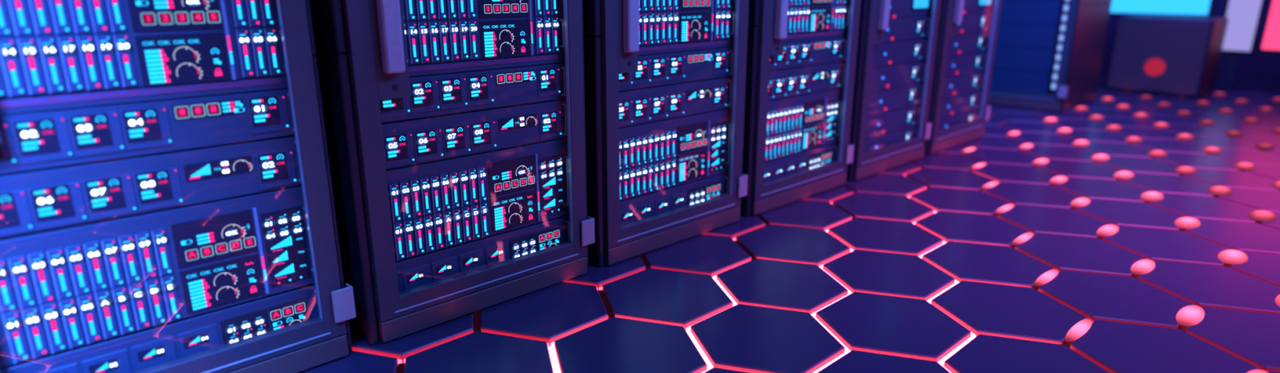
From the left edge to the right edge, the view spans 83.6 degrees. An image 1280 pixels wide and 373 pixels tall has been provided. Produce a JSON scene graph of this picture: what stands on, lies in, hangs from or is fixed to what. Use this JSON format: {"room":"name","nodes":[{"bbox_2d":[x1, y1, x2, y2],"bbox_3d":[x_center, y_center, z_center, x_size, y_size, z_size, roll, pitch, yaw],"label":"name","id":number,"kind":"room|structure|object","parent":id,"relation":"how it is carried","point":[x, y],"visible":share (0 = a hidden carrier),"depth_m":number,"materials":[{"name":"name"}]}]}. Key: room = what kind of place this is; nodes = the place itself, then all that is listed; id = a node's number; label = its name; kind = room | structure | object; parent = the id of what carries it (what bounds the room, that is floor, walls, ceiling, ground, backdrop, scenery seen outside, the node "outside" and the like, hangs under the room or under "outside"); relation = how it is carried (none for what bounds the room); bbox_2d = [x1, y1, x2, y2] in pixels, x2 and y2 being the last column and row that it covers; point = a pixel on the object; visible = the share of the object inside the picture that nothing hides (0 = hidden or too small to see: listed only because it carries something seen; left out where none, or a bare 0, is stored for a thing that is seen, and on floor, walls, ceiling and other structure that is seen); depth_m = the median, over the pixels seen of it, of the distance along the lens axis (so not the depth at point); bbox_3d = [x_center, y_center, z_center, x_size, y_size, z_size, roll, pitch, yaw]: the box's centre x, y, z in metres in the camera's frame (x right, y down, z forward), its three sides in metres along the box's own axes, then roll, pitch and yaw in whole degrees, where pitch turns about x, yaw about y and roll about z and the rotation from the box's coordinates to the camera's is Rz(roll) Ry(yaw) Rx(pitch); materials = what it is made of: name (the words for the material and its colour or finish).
{"room":"server room","nodes":[
{"label":"server room","id":0,"kind":"room"},
{"bbox_2d":[297,62,1279,372],"bbox_3d":[3.781,0.097,4.304,15.600,0.160,7.800,-15,21,-41],"label":"floor","id":1,"kind":"structure","parent":0,"point":[887,323],"depth_m":3.00,"materials":[{"name":"tile"}]},
{"bbox_2d":[0,0,355,372],"bbox_3d":[-1.627,-0.465,2.130,0.966,2.120,1.060,-15,21,-41],"label":"rack","id":2,"kind":"object","parent":1,"relation":"on","point":[326,338],"depth_m":2.15,"materials":[{"name":"metal"}]},
{"bbox_2d":[0,0,286,98],"bbox_3d":[-1.531,-0.475,2.034,0.823,0.330,0.644,-15,21,-41],"label":"server","id":3,"kind":"object","parent":2,"relation":"in","point":[47,46],"visible":0.98,"depth_m":1.85,"materials":[{"name":"metal"}]},
{"bbox_2d":[0,88,294,174],"bbox_3d":[-1.531,-0.210,2.109,0.823,0.138,0.644,-15,21,-41],"label":"server","id":4,"kind":"object","parent":2,"relation":"in","point":[47,139],"visible":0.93,"depth_m":1.89,"materials":[{"name":"metal"}]},
{"bbox_2d":[0,134,301,239],"bbox_3d":[-1.531,-0.065,2.151,0.823,0.152,0.644,-15,21,-41],"label":"server","id":5,"kind":"object","parent":2,"relation":"in","point":[40,200],"visible":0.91,"depth_m":1.92,"materials":[{"name":"metal"}]},
{"bbox_2d":[0,185,315,368],"bbox_3d":[-1.531,0.169,2.218,0.823,0.324,0.644,-15,21,-41],"label":"server","id":6,"kind":"object","parent":2,"relation":"in","point":[63,289],"visible":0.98,"depth_m":1.97,"materials":[{"name":"metal"}]},
{"bbox_2d":[0,283,319,372],"bbox_3d":[-1.531,0.406,2.286,0.823,0.155,0.644,-15,21,-41],"label":"server","id":7,"kind":"object","parent":2,"relation":"attached to","point":[134,352],"visible":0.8,"depth_m":2.07,"materials":[{"name":"metal"}]},
{"bbox_2d":[396,363,404,372],"bbox_3d":[-0.761,0.631,2.258,0.024,0.018,0.267,-4,16,-13],"label":"light strip","id":8,"kind":"object","parent":1,"relation":"on","point":[401,366],"visible":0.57,"depth_m":2.35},
{"bbox_2d":[309,0,595,345],"bbox_3d":[-0.886,-0.657,2.799,0.966,2.120,1.060,-15,21,-41],"label":"rack","id":9,"kind":"object","parent":1,"relation":"on","point":[375,34],"depth_m":2.40,"materials":[{"name":"metal"}]},
{"bbox_2d":[341,0,564,65],"bbox_3d":[-0.790,-0.666,2.702,0.823,0.330,0.644,-15,21,-41],"label":"server","id":10,"kind":"object","parent":9,"relation":"in","point":[437,31],"visible":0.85,"depth_m":2.52,"materials":[{"name":"metal"}]},
{"bbox_2d":[349,62,565,123],"bbox_3d":[-0.790,-0.402,2.778,0.823,0.138,0.644,-15,21,-41],"label":"server","id":11,"kind":"object","parent":9,"relation":"in","point":[442,94],"visible":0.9,"depth_m":2.56,"materials":[{"name":"metal"}]},
{"bbox_2d":[354,99,566,169],"bbox_3d":[-0.790,-0.257,2.819,0.823,0.152,0.644,-15,21,-41],"label":"server","id":12,"kind":"object","parent":9,"relation":"in","point":[408,142],"visible":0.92,"depth_m":2.58,"materials":[{"name":"metal"}]},
{"bbox_2d":[359,137,568,261],"bbox_3d":[-0.790,-0.022,2.887,0.823,0.324,0.644,-15,21,-41],"label":"server","id":13,"kind":"object","parent":9,"relation":"in","point":[443,203],"visible":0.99,"depth_m":2.65,"materials":[{"name":"metal"}]},
{"bbox_2d":[368,215,569,295],"bbox_3d":[-0.790,0.215,2.955,0.823,0.155,0.644,-15,21,-41],"label":"server","id":14,"kind":"object","parent":9,"relation":"attached to","point":[414,272],"visible":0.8,"depth_m":2.71,"materials":[{"name":"metal"}]},
{"bbox_2d":[473,310,480,332],"bbox_3d":[-0.618,0.501,2.713,0.024,0.018,0.267,-4,16,-13],"label":"light strip","id":15,"kind":"object","parent":1,"relation":"on","point":[477,324],"visible":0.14,"depth_m":2.67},
{"bbox_2d":[547,346,560,372],"bbox_3d":[-0.280,0.600,2.366,0.024,0.018,0.267,-4,16,-13],"label":"light strip","id":16,"kind":"object","parent":1,"relation":"on","point":[556,369],"visible":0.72,"depth_m":2.40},
{"bbox_2d":[597,289,613,319],"bbox_3d":[-0.137,0.470,2.821,0.024,0.018,0.267,-4,16,-13],"label":"light strip","id":17,"kind":"object","parent":1,"relation":"on","point":[610,313],"visible":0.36,"depth_m":2.81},
{"bbox_2d":[638,254,649,269],"bbox_3d":[0.006,0.340,3.276,0.024,0.018,0.267,-4,16,-13],"label":"light strip","id":18,"kind":"object","parent":1,"relation":"on","point":[642,260],"visible":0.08,"depth_m":3.24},
{"bbox_2d":[582,0,748,267],"bbox_3d":[-0.145,-0.849,3.467,0.966,2.120,1.060,-15,21,-41],"label":"rack","id":19,"kind":"object","parent":1,"relation":"on","point":[616,22],"depth_m":3.07,"materials":[{"name":"metal"}]},
{"bbox_2d":[598,0,734,46],"bbox_3d":[-0.050,-0.858,3.370,0.823,0.330,0.644,-15,21,-41],"label":"server","id":20,"kind":"object","parent":19,"relation":"in","point":[661,22],"visible":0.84,"depth_m":3.22,"materials":[{"name":"metal"}]},
{"bbox_2d":[619,173,728,226],"bbox_3d":[-0.050,0.023,3.623,0.823,0.155,0.644,-15,21,-41],"label":"server","id":21,"kind":"object","parent":19,"relation":"attached to","point":[637,208],"visible":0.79,"depth_m":3.40,"materials":[{"name":"metal"}]},
{"bbox_2d":[619,108,730,200],"bbox_3d":[-0.050,-0.214,3.555,0.823,0.324,0.644,-15,21,-41],"label":"server","id":22,"kind":"object","parent":19,"relation":"in","point":[661,154],"visible":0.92,"depth_m":3.34,"materials":[{"name":"metal"}]},
{"bbox_2d":[618,76,732,127],"bbox_3d":[-0.050,-0.449,3.488,0.823,0.152,0.644,-15,21,-41],"label":"server","id":23,"kind":"object","parent":19,"relation":"in","point":[657,103],"visible":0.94,"depth_m":3.27,"materials":[{"name":"metal"}]},
{"bbox_2d":[618,47,733,91],"bbox_3d":[-0.050,-0.594,3.446,0.823,0.138,0.644,-15,21,-41],"label":"server","id":24,"kind":"object","parent":19,"relation":"in","point":[677,67],"visible":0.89,"depth_m":3.25,"materials":[{"name":"metal"}]},
{"bbox_2d":[686,331,713,370],"bbox_3d":[0.202,0.569,2.475,0.024,0.018,0.267,-4,16,-13],"label":"light strip","id":25,"kind":"object","parent":1,"relation":"on","point":[709,366],"visible":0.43,"depth_m":2.46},
{"bbox_2d":[714,279,737,306],"bbox_3d":[0.344,0.439,2.929,0.024,0.018,0.267,-4,16,-13],"label":"light strip","id":26,"kind":"object","parent":1,"relation":"on","point":[715,280],"visible":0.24,"depth_m":2.92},
{"bbox_2d":[740,0,861,217],"bbox_3d":[0.596,-1.041,4.135,0.966,2.120,1.060,-15,21,-41],"label":"rack","id":27,"kind":"object","parent":1,"relation":"on","point":[767,21],"depth_m":3.76,"materials":[{"name":"metal"}]},
{"bbox_2d":[764,142,838,182],"bbox_3d":[0.691,-0.169,4.291,0.823,0.155,0.644,-15,21,-41],"label":"server","id":28,"kind":"object","parent":27,"relation":"attached to","point":[780,167],"visible":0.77,"depth_m":4.09,"materials":[{"name":"metal"}]},
{"bbox_2d":[764,88,841,161],"bbox_3d":[0.691,-0.406,4.223,0.823,0.324,0.644,-15,21,-41],"label":"server","id":29,"kind":"object","parent":27,"relation":"in","point":[796,124],"visible":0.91,"depth_m":4.02,"materials":[{"name":"metal"}]},
{"bbox_2d":[768,62,844,101],"bbox_3d":[0.691,-0.640,4.156,0.823,0.152,0.644,-15,21,-41],"label":"server","id":30,"kind":"object","parent":27,"relation":"in","point":[802,80],"visible":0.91,"depth_m":3.96,"materials":[{"name":"metal"}]},
{"bbox_2d":[768,36,846,71],"bbox_3d":[0.691,-0.786,4.114,0.823,0.138,0.644,-15,21,-41],"label":"server","id":31,"kind":"object","parent":27,"relation":"in","point":[799,53],"visible":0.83,"depth_m":3.94,"materials":[{"name":"metal"}]},
{"bbox_2d":[786,0,848,34],"bbox_3d":[0.691,-1.050,4.038,0.823,0.330,0.644,-15,21,-41],"label":"server","id":32,"kind":"object","parent":27,"relation":"in","point":[803,15],"visible":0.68,"depth_m":3.91,"materials":[{"name":"metal"}]},
{"bbox_2d":[813,352,846,372],"bbox_3d":[0.611,0.603,2.356,0.267,0.018,0.024,-15,21,-41],"label":"light strip","id":33,"kind":"object","parent":1,"relation":"on","point":[844,353],"visible":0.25,"depth_m":2.38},
{"bbox_2d":[810,294,848,317],"bbox_3d":[0.754,0.473,2.810,0.267,0.018,0.024,-15,21,-41],"label":"light strip","id":34,"kind":"object","parent":1,"relation":"on","point":[813,314],"visible":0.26,"depth_m":2.77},
{"bbox_2d":[813,317,850,353],"bbox_3d":[0.682,0.538,2.583,0.024,0.018,0.267,-4,16,-13],"label":"light strip","id":35,"kind":"object","parent":1,"relation":"on","point":[846,350],"visible":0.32,"depth_m":2.54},
{"bbox_2d":[845,0,941,181],"bbox_3d":[1.337,-1.232,4.804,0.966,2.120,1.060,-15,21,-41],"label":"rack","id":36,"kind":"object","parent":1,"relation":"on","point":[875,13],"visible":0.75,"depth_m":4.44,"materials":[{"name":"metal"}]},
{"bbox_2d":[864,125,917,152],"bbox_3d":[1.432,-0.336,4.966,0.823,0.145,0.644,-15,21,-41],"label":"server","id":37,"kind":"object","parent":36,"relation":"in","point":[877,142],"visible":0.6,"depth_m":4.78,"materials":[{"name":"metal"}]},
{"bbox_2d":[865,104,919,139],"bbox_3d":[1.432,-0.481,4.925,0.823,0.145,0.644,-15,21,-41],"label":"server","id":38,"kind":"object","parent":36,"relation":"in","point":[878,124],"visible":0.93,"depth_m":4.75,"materials":[{"name":"metal"}]},
{"bbox_2d":[867,83,922,115],"bbox_3d":[1.432,-0.625,4.884,0.823,0.145,0.644,-15,21,-41],"label":"server","id":39,"kind":"object","parent":36,"relation":"in","point":[899,97],"visible":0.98,"depth_m":4.71,"materials":[{"name":"metal"}]},
{"bbox_2d":[869,61,924,92],"bbox_3d":[1.432,-0.769,4.843,0.823,0.145,0.644,-15,21,-41],"label":"server","id":40,"kind":"object","parent":36,"relation":"in","point":[888,77],"visible":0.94,"depth_m":4.67,"materials":[{"name":"metal"}]},
{"bbox_2d":[864,0,930,19],"bbox_3d":[1.428,-1.286,4.699,0.823,0.327,0.632,-15,21,-41],"label":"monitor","id":41,"kind":"object","parent":36,"relation":"in","point":[898,8],"visible":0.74,"depth_m":4.60,"materials":[{"name":"metal"}]},
{"bbox_2d":[871,38,927,68],"bbox_3d":[1.432,-0.913,4.801,0.823,0.145,0.644,-15,21,-41],"label":"server","id":42,"kind":"object","parent":36,"relation":"in","point":[890,53],"visible":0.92,"depth_m":4.63,"materials":[{"name":"metal"}]},
{"bbox_2d":[883,15,929,42],"bbox_3d":[1.432,-1.057,4.760,0.823,0.145,0.644,-15,21,-41],"label":"server","id":43,"kind":"object","parent":36,"relation":"in","point":[900,28],"visible":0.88,"depth_m":4.63,"materials":[{"name":"metal"}]},
{"bbox_2d":[927,283,956,303],"bbox_3d":[1.235,0.442,2.918,0.267,0.018,0.024,-15,21,-41],"label":"light strip","id":44,"kind":"object","parent":1,"relation":"on","point":[954,284],"visible":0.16,"depth_m":2.91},
{"bbox_2d":[937,337,973,366],"bbox_3d":[1.092,0.572,2.464,0.267,0.018,0.024,-15,21,-41],"label":"light strip","id":45,"kind":"object","parent":1,"relation":"on","point":[941,362],"visible":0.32,"depth_m":2.46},
{"bbox_2d":[924,0,1001,155],"bbox_3d":[2.078,-1.424,5.472,0.966,2.120,1.060,-15,21,-41],"label":"rack","id":46,"kind":"object","parent":1,"relation":"on","point":[951,13],"visible":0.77,"depth_m":5.14,"materials":[{"name":"metal"}]},
{"bbox_2d":[938,108,978,129],"bbox_3d":[2.173,-0.528,5.635,0.823,0.145,0.644,-15,21,-41],"label":"server","id":47,"kind":"object","parent":46,"relation":"in","point":[953,120],"visible":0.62,"depth_m":5.46,"materials":[{"name":"metal"}]},
{"bbox_2d":[940,89,981,118],"bbox_3d":[2.173,-0.672,5.593,0.823,0.145,0.644,-15,21,-41],"label":"server","id":48,"kind":"object","parent":46,"relation":"in","point":[961,103],"visible":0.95,"depth_m":5.43,"materials":[{"name":"metal"}]},
{"bbox_2d":[942,71,983,97],"bbox_3d":[2.173,-0.817,5.552,0.823,0.145,0.644,-15,21,-41],"label":"server","id":49,"kind":"object","parent":46,"relation":"in","point":[955,85],"visible":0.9,"depth_m":5.39,"materials":[{"name":"metal"}]},
{"bbox_2d":[944,51,986,77],"bbox_3d":[2.173,-0.961,5.511,0.823,0.145,0.644,-15,21,-41],"label":"server","id":50,"kind":"object","parent":46,"relation":"in","point":[957,64],"visible":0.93,"depth_m":5.35,"materials":[{"name":"metal"}]},
{"bbox_2d":[946,31,989,56],"bbox_3d":[2.173,-1.105,5.470,0.823,0.145,0.644,-15,21,-41],"label":"server","id":51,"kind":"object","parent":46,"relation":"in","point":[963,43],"visible":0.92,"depth_m":5.30,"materials":[{"name":"metal"}]},
{"bbox_2d":[956,11,991,34],"bbox_3d":[2.173,-1.249,5.428,0.823,0.145,0.644,-15,21,-41],"label":"server","id":52,"kind":"object","parent":46,"relation":"in","point":[971,22],"visible":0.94,"depth_m":5.32,"materials":[{"name":"metal"}]},
{"bbox_2d":[963,0,991,13],"bbox_3d":[2.169,-1.478,5.367,0.823,0.327,0.632,-15,21,-41],"label":"monitor","id":53,"kind":"object","parent":46,"relation":"in","point":[970,6],"visible":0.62,"depth_m":5.28,"materials":[{"name":"metal"}]},
{"bbox_2d":[960,146,977,152],"bbox_3d":[2.431,-0.274,5.290,0.262,0.011,0.045,-15,21,-41],"label":"floor light","id":54,"kind":"object","parent":1,"relation":"on","point":[972,148],"visible":1,"depth_m":5.27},
{"bbox_2d":[969,162,986,169],"bbox_3d":[2.288,-0.144,4.836,0.262,0.011,0.045,-15,21,-41],"label":"floor light","id":55,"kind":"object","parent":1,"relation":"on","point":[980,165],"visible":1,"depth_m":4.81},
{"bbox_2d":[981,181,999,189],"bbox_3d":[2.145,-0.013,4.381,0.262,0.011,0.045,-15,21,-41],"label":"floor light","id":56,"kind":"object","parent":1,"relation":"on","point":[994,183],"visible":1,"depth_m":4.36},
{"bbox_2d":[994,203,1014,213],"bbox_3d":[2.002,0.117,3.926,0.262,0.011,0.045,-15,21,-41],"label":"floor light","id":57,"kind":"object","parent":1,"relation":"on","point":[1006,207],"visible":1,"depth_m":3.90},
{"bbox_2d":[1006,131,1020,136],"bbox_3d":[3.055,-0.438,5.852,0.243,0.016,0.069,-15,21,-41],"label":"floor light","id":58,"kind":"object","parent":1,"relation":"on","point":[1012,133],"visible":1,"depth_m":5.82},
{"bbox_2d":[1011,231,1034,244],"bbox_3d":[1.859,0.247,3.472,0.262,0.011,0.045,-15,21,-41],"label":"floor light","id":59,"kind":"object","parent":1,"relation":"on","point":[1025,237],"visible":1,"depth_m":3.45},
{"bbox_2d":[1017,143,1033,149],"bbox_3d":[2.912,-0.308,5.398,0.243,0.016,0.069,-15,21,-41],"label":"floor light","id":60,"kind":"object","parent":1,"relation":"on","point":[1026,145],"visible":1,"depth_m":5.36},
{"bbox_2d":[1032,158,1048,164],"bbox_3d":[2.769,-0.178,4.943,0.239,0.017,0.075,-15,21,-41],"label":"floor light","id":61,"kind":"object","parent":1,"relation":"on","point":[1042,161],"visible":1,"depth_m":4.91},
{"bbox_2d":[1034,268,1059,286],"bbox_3d":[1.716,0.377,3.017,0.260,0.012,0.047,-15,21,-41],"label":"floor light","id":62,"kind":"object","parent":1,"relation":"on","point":[1049,275],"visible":1,"depth_m":3.00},
{"bbox_2d":[987,0,1111,111],"bbox_3d":[4.041,-1.910,7.165,1.060,2.120,0.966,-15,21,-41],"label":"rack","id":63,"kind":"object","parent":1,"relation":"on","point":[1087,21],"depth_m":6.96,"materials":[{"name":"metal"}]},
{"bbox_2d":[1050,0,1070,90],"bbox_3d":[3.930,-1.755,6.572,0.015,1.750,0.050,-15,21,-41],"label":"light bar","id":64,"kind":"object","parent":63,"relation":"attached to","point":[1067,2],"visible":1,"depth_m":6.69,"materials":[{"name":"plastic"}]},
{"bbox_2d":[1043,117,1057,122],"bbox_3d":[3.679,-0.602,6.415,0.220,0.022,0.100,-15,21,-41],"label":"floor light","id":65,"kind":"object","parent":1,"relation":"on","point":[1049,119],"visible":1,"depth_m":6.37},
{"bbox_2d":[1049,176,1067,183],"bbox_3d":[2.626,-0.047,4.489,0.239,0.017,0.075,-15,21,-41],"label":"floor light","id":66,"kind":"object","parent":1,"relation":"on","point":[1057,180],"visible":1,"depth_m":4.46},
{"bbox_2d":[1056,128,1072,133],"bbox_3d":[3.536,-0.472,5.960,0.220,0.022,0.100,-15,21,-41],"label":"floor light","id":67,"kind":"object","parent":1,"relation":"on","point":[1061,130],"visible":1,"depth_m":5.92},
{"bbox_2d":[1065,318,1093,342],"bbox_3d":[1.573,0.508,2.563,0.260,0.012,0.047,-15,21,-41],"label":"floor light","id":68,"kind":"object","parent":1,"relation":"on","point":[1078,330],"visible":1,"depth_m":2.54,"materials":[{"name":"plastic"}]},
{"bbox_2d":[1070,197,1090,207],"bbox_3d":[2.483,0.083,4.034,0.239,0.017,0.075,-15,21,-41],"label":"floor light","id":69,"kind":"object","parent":1,"relation":"on","point":[1081,202],"visible":1,"depth_m":4.00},
{"bbox_2d":[1072,139,1089,146],"bbox_3d":[3.393,-0.342,5.505,0.220,0.022,0.100,-15,21,-41],"label":"floor light","id":70,"kind":"object","parent":1,"relation":"on","point":[1078,143],"visible":1,"depth_m":5.46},
{"bbox_2d":[1074,106,1088,111],"bbox_3d":[4.303,-0.765,6.977,0.208,0.024,0.116,-15,21,-41],"label":"floor light","id":71,"kind":"object","parent":1,"relation":"on","point":[1081,108],"visible":1,"depth_m":6.93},
{"bbox_2d":[1088,115,1104,119],"bbox_3d":[4.160,-0.635,6.522,0.208,0.024,0.116,-15,21,-41],"label":"floor light","id":72,"kind":"object","parent":1,"relation":"on","point":[1093,117],"visible":1,"depth_m":6.48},
{"bbox_2d":[1091,154,1110,160],"bbox_3d":[3.250,-0.211,5.051,0.220,0.022,0.100,-15,21,-41],"label":"floor light","id":73,"kind":"object","parent":1,"relation":"on","point":[1098,157],"visible":1,"depth_m":5.01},
{"bbox_2d":[1096,224,1119,236],"bbox_3d":[2.340,0.213,3.579,0.239,0.017,0.075,-15,21,-41],"label":"floor light","id":74,"kind":"object","parent":1,"relation":"on","point":[1109,229],"visible":1,"depth_m":3.55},
{"bbox_2d":[1101,97,1114,101],"bbox_3d":[4.927,-0.927,7.540,0.208,0.024,0.116,-15,21,-41],"label":"floor light","id":75,"kind":"object","parent":1,"relation":"on","point":[1106,99],"visible":1,"depth_m":7.50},
{"bbox_2d":[1105,124,1122,130],"bbox_3d":[4.017,-0.504,6.068,0.208,0.024,0.116,-15,21,-41],"label":"floor light","id":76,"kind":"object","parent":1,"relation":"on","point":[1113,127],"visible":1,"depth_m":6.03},
{"bbox_2d":[1115,104,1130,108],"bbox_3d":[4.784,-0.796,7.085,0.208,0.024,0.116,-15,21,-41],"label":"floor light","id":77,"kind":"object","parent":1,"relation":"on","point":[1120,106],"visible":1,"depth_m":7.04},
{"bbox_2d":[1113,170,1133,178],"bbox_3d":[3.107,-0.081,4.596,0.220,0.022,0.100,-15,21,-41],"label":"floor light","id":78,"kind":"object","parent":1,"relation":"on","point":[1120,175],"visible":1,"depth_m":4.56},
{"bbox_2d":[1124,136,1142,142],"bbox_3d":[3.874,-0.374,5.613,0.208,0.024,0.116,-15,21,-41],"label":"floor light","id":79,"kind":"object","parent":1,"relation":"on","point":[1133,140],"visible":1,"depth_m":5.57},
{"bbox_2d":[1133,112,1148,117],"bbox_3d":[4.641,-0.666,6.631,0.208,0.024,0.116,-15,21,-41],"label":"floor light","id":80,"kind":"object","parent":1,"relation":"on","point":[1140,114],"visible":1,"depth_m":6.59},
{"bbox_2d":[1130,258,1155,275],"bbox_3d":[2.197,0.344,3.125,0.239,0.017,0.075,-15,21,-41],"label":"floor light","id":81,"kind":"object","parent":1,"relation":"on","point":[1144,266],"visible":1,"depth_m":3.10,"materials":[{"name":"plastic"}]},
{"bbox_2d":[1140,191,1164,200],"bbox_3d":[2.964,0.049,4.141,0.216,0.022,0.106,-15,21,-41],"label":"floor light","id":82,"kind":"object","parent":1,"relation":"on","point":[1148,196],"visible":1,"depth_m":4.10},
{"bbox_2d":[1147,150,1168,156],"bbox_3d":[3.731,-0.244,5.159,0.208,0.024,0.116,-15,21,-41],"label":"floor light","id":83,"kind":"object","parent":1,"relation":"on","point":[1154,153],"visible":1,"depth_m":5.12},
{"bbox_2d":[1152,122,1169,127],"bbox_3d":[4.498,-0.535,6.176,0.208,0.024,0.116,-15,21,-41],"label":"floor light","id":84,"kind":"object","parent":1,"relation":"on","point":[1158,124],"visible":1,"depth_m":6.13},
{"bbox_2d":[1156,102,1171,106],"bbox_3d":[5.265,-0.827,7.194,0.208,0.024,0.116,-15,21,-41],"label":"floor light","id":85,"kind":"object","parent":1,"relation":"on","point":[1162,104],"visible":1,"depth_m":7.15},
{"bbox_2d":[1105,14,1228,98],"bbox_3d":[5.893,-1.482,8.032,0.820,0.820,0.870,-15,21,-41],"label":"box","id":86,"kind":"object","parent":1,"relation":"on","point":[1169,55],"visible":1,"depth_m":7.74,"materials":[{"name":"plastic"}]},
{"bbox_2d":[1144,57,1165,75],"bbox_3d":[5.601,-1.299,7.792,0.008,0.190,0.190,-15,21,-41],"label":"round light","id":87,"kind":"object","parent":86,"relation":"attached to","point":[1153,66],"depth_m":7.79,"materials":[{"name":"plastic"}]},
{"bbox_2d":[1109,0,1215,16],"bbox_3d":[6.062,-1.869,8.728,0.112,1.180,1.370,-15,21,-41],"label":"display screen","id":88,"kind":"object","parent":86,"relation":"on","point":[1124,7],"visible":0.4,"depth_m":8.44,"materials":[{"name":"glass"}]},
{"bbox_2d":[1176,111,1191,115],"bbox_3d":[5.122,-0.697,6.739,0.208,0.024,0.116,-15,21,-41],"label":"floor light","id":89,"kind":"object","parent":1,"relation":"on","point":[1180,113],"visible":1,"depth_m":6.70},
{"bbox_2d":[1175,133,1194,139],"bbox_3d":[4.355,-0.405,5.721,0.208,0.024,0.116,-15,21,-41],"label":"floor light","id":90,"kind":"object","parent":1,"relation":"on","point":[1183,136],"visible":1,"depth_m":5.68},
{"bbox_2d":[1174,166,1196,173],"bbox_3d":[3.588,-0.113,4.704,0.208,0.024,0.116,-15,21,-41],"label":"floor light","id":91,"kind":"object","parent":1,"relation":"on","point":[1181,170],"visible":1,"depth_m":4.67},
{"bbox_2d":[1173,217,1200,228],"bbox_3d":[2.821,0.180,3.687,0.216,0.022,0.106,-15,21,-41],"label":"floor light","id":92,"kind":"object","parent":1,"relation":"on","point":[1183,222],"visible":1,"depth_m":3.65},
{"bbox_2d":[1175,305,1204,326],"bbox_3d":[2.054,0.474,2.670,0.237,0.017,0.078,-15,21,-41],"label":"floor light","id":93,"kind":"object","parent":1,"relation":"on","point":[1189,315],"visible":1,"depth_m":2.65,"materials":[{"name":"plastic"}]},
{"bbox_2d":[1195,101,1210,104],"bbox_3d":[5.746,-0.858,7.302,0.208,0.024,0.116,-15,21,-41],"label":"floor light","id":94,"kind":"object","parent":1,"relation":"on","point":[1197,102],"visible":1,"depth_m":7.26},
{"bbox_2d":[1198,120,1215,124],"bbox_3d":[4.979,-0.567,6.284,0.208,0.024,0.116,-15,21,-41],"label":"floor light","id":95,"kind":"object","parent":1,"relation":"on","point":[1204,122],"visible":1,"depth_m":6.24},
{"bbox_2d":[1202,146,1222,153],"bbox_3d":[4.212,-0.275,5.267,0.208,0.024,0.116,-15,21,-41],"label":"floor light","id":96,"kind":"object","parent":1,"relation":"on","point":[1208,149],"visible":1,"depth_m":5.22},
{"bbox_2d":[1207,186,1232,195],"bbox_3d":[3.445,0.017,4.250,0.208,0.024,0.116,-15,21,-41],"label":"floor light","id":97,"kind":"object","parent":1,"relation":"on","point":[1217,190],"visible":1,"depth_m":4.21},
{"bbox_2d":[1217,108,1233,113],"bbox_3d":[5.603,-0.728,6.847,0.208,0.024,0.116,-15,21,-41],"label":"floor light","id":98,"kind":"object","parent":1,"relation":"on","point":[1223,110],"visible":1,"depth_m":6.80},
{"bbox_2d":[1217,249,1248,264],"bbox_3d":[2.678,0.310,3.232,0.216,0.022,0.106,-15,21,-41],"label":"floor light","id":99,"kind":"object","parent":1,"relation":"on","point":[1228,256],"visible":1,"depth_m":3.20,"materials":[{"name":"plastic"}]},
{"bbox_2d":[1224,130,1243,136],"bbox_3d":[4.836,-0.436,5.830,0.208,0.024,0.116,-15,21,-41],"label":"floor light","id":100,"kind":"object","parent":1,"relation":"on","point":[1233,133],"visible":1,"depth_m":5.79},
{"bbox_2d":[1234,98,1248,102],"bbox_3d":[6.227,-0.889,7.410,0.208,0.024,0.116,-15,21,-41],"label":"floor light","id":101,"kind":"object","parent":1,"relation":"on","point":[1241,100],"visible":1,"depth_m":7.37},
{"bbox_2d":[1220,0,1266,90],"bbox_3d":[6.723,-1.733,8.035,0.112,1.300,0.340,-15,21,-41],"label":"display screen","id":102,"kind":"object","parent":1,"relation":"on","point":[1245,17],"visible":0.83,"depth_m":7.99,"materials":[{"name":"plastic"}]},
{"bbox_2d":[1234,162,1256,169],"bbox_3d":[4.069,-0.144,4.812,0.208,0.024,0.116,-15,21,-41],"label":"floor light","id":103,"kind":"object","parent":1,"relation":"on","point":[1243,166],"visible":1,"depth_m":4.77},
{"bbox_2d":[1242,117,1259,122],"bbox_3d":[5.460,-0.598,6.393,0.208,0.024,0.116,-15,21,-41],"label":"floor light","id":104,"kind":"object","parent":1,"relation":"on","point":[1249,119],"visible":1,"depth_m":6.35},
{"bbox_2d":[1247,368,1268,372],"bbox_3d":[1.911,0.604,2.216,0.237,0.017,0.078,-15,21,-41],"label":"floor light","id":105,"kind":"object","parent":1,"relation":"on","point":[1256,371],"visible":1,"depth_m":2.27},
{"bbox_2d":[1248,209,1276,221],"bbox_3d":[3.302,0.148,3.795,0.208,0.024,0.116,-15,21,-41],"label":"floor light","id":106,"kind":"object","parent":1,"relation":"on","point":[1260,215],"visible":1,"depth_m":3.76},
{"bbox_2d":[1254,143,1275,150],"bbox_3d":[4.693,-0.306,5.375,0.208,0.024,0.116,-15,21,-41],"label":"floor light","id":107,"kind":"object","parent":1,"relation":"on","point":[1261,146],"visible":1,"depth_m":5.34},
{"bbox_2d":[1257,106,1274,111],"bbox_3d":[6.084,-0.759,6.956,0.208,0.024,0.116,-15,21,-41],"label":"floor light","id":108,"kind":"object","parent":1,"relation":"on","point":[1263,108],"visible":1,"depth_m":6.91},
{"bbox_2d":[1257,0,1279,53],"bbox_3d":[7.174,-1.816,7.510,0.112,1.750,0.920,-15,21,-41],"label":"display screen","id":109,"kind":"object","parent":1,"relation":"on","point":[1269,42],"visible":1,"depth_m":7.79,"materials":[{"name":"glass"}]},
{"bbox_2d":[1271,181,1279,188],"bbox_3d":[3.926,-0.014,4.358,0.208,0.024,0.116,-15,21,-41],"label":"floor light","id":110,"kind":"object","parent":1,"relation":"on","point":[1277,184],"visible":1,"depth_m":4.35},
{"bbox_2d":[1275,294,1279,306],"bbox_3d":[2.535,0.440,2.778,0.216,0.022,0.106,-15,21,-41],"label":"floor light","id":111,"kind":"object","parent":1,"relation":"on","point":[1277,298],"visible":1,"depth_m":2.78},
{"bbox_2d":[1101,0,1279,74],"bbox_3d":[9.514,-2.887,8.723,0.100,3.460,7.550,-15,21,-41],"label":"wall","id":112,"kind":"structure","parent":0,"point":[1259,62],"depth_m":10.08,"materials":[{"name":"paint"}]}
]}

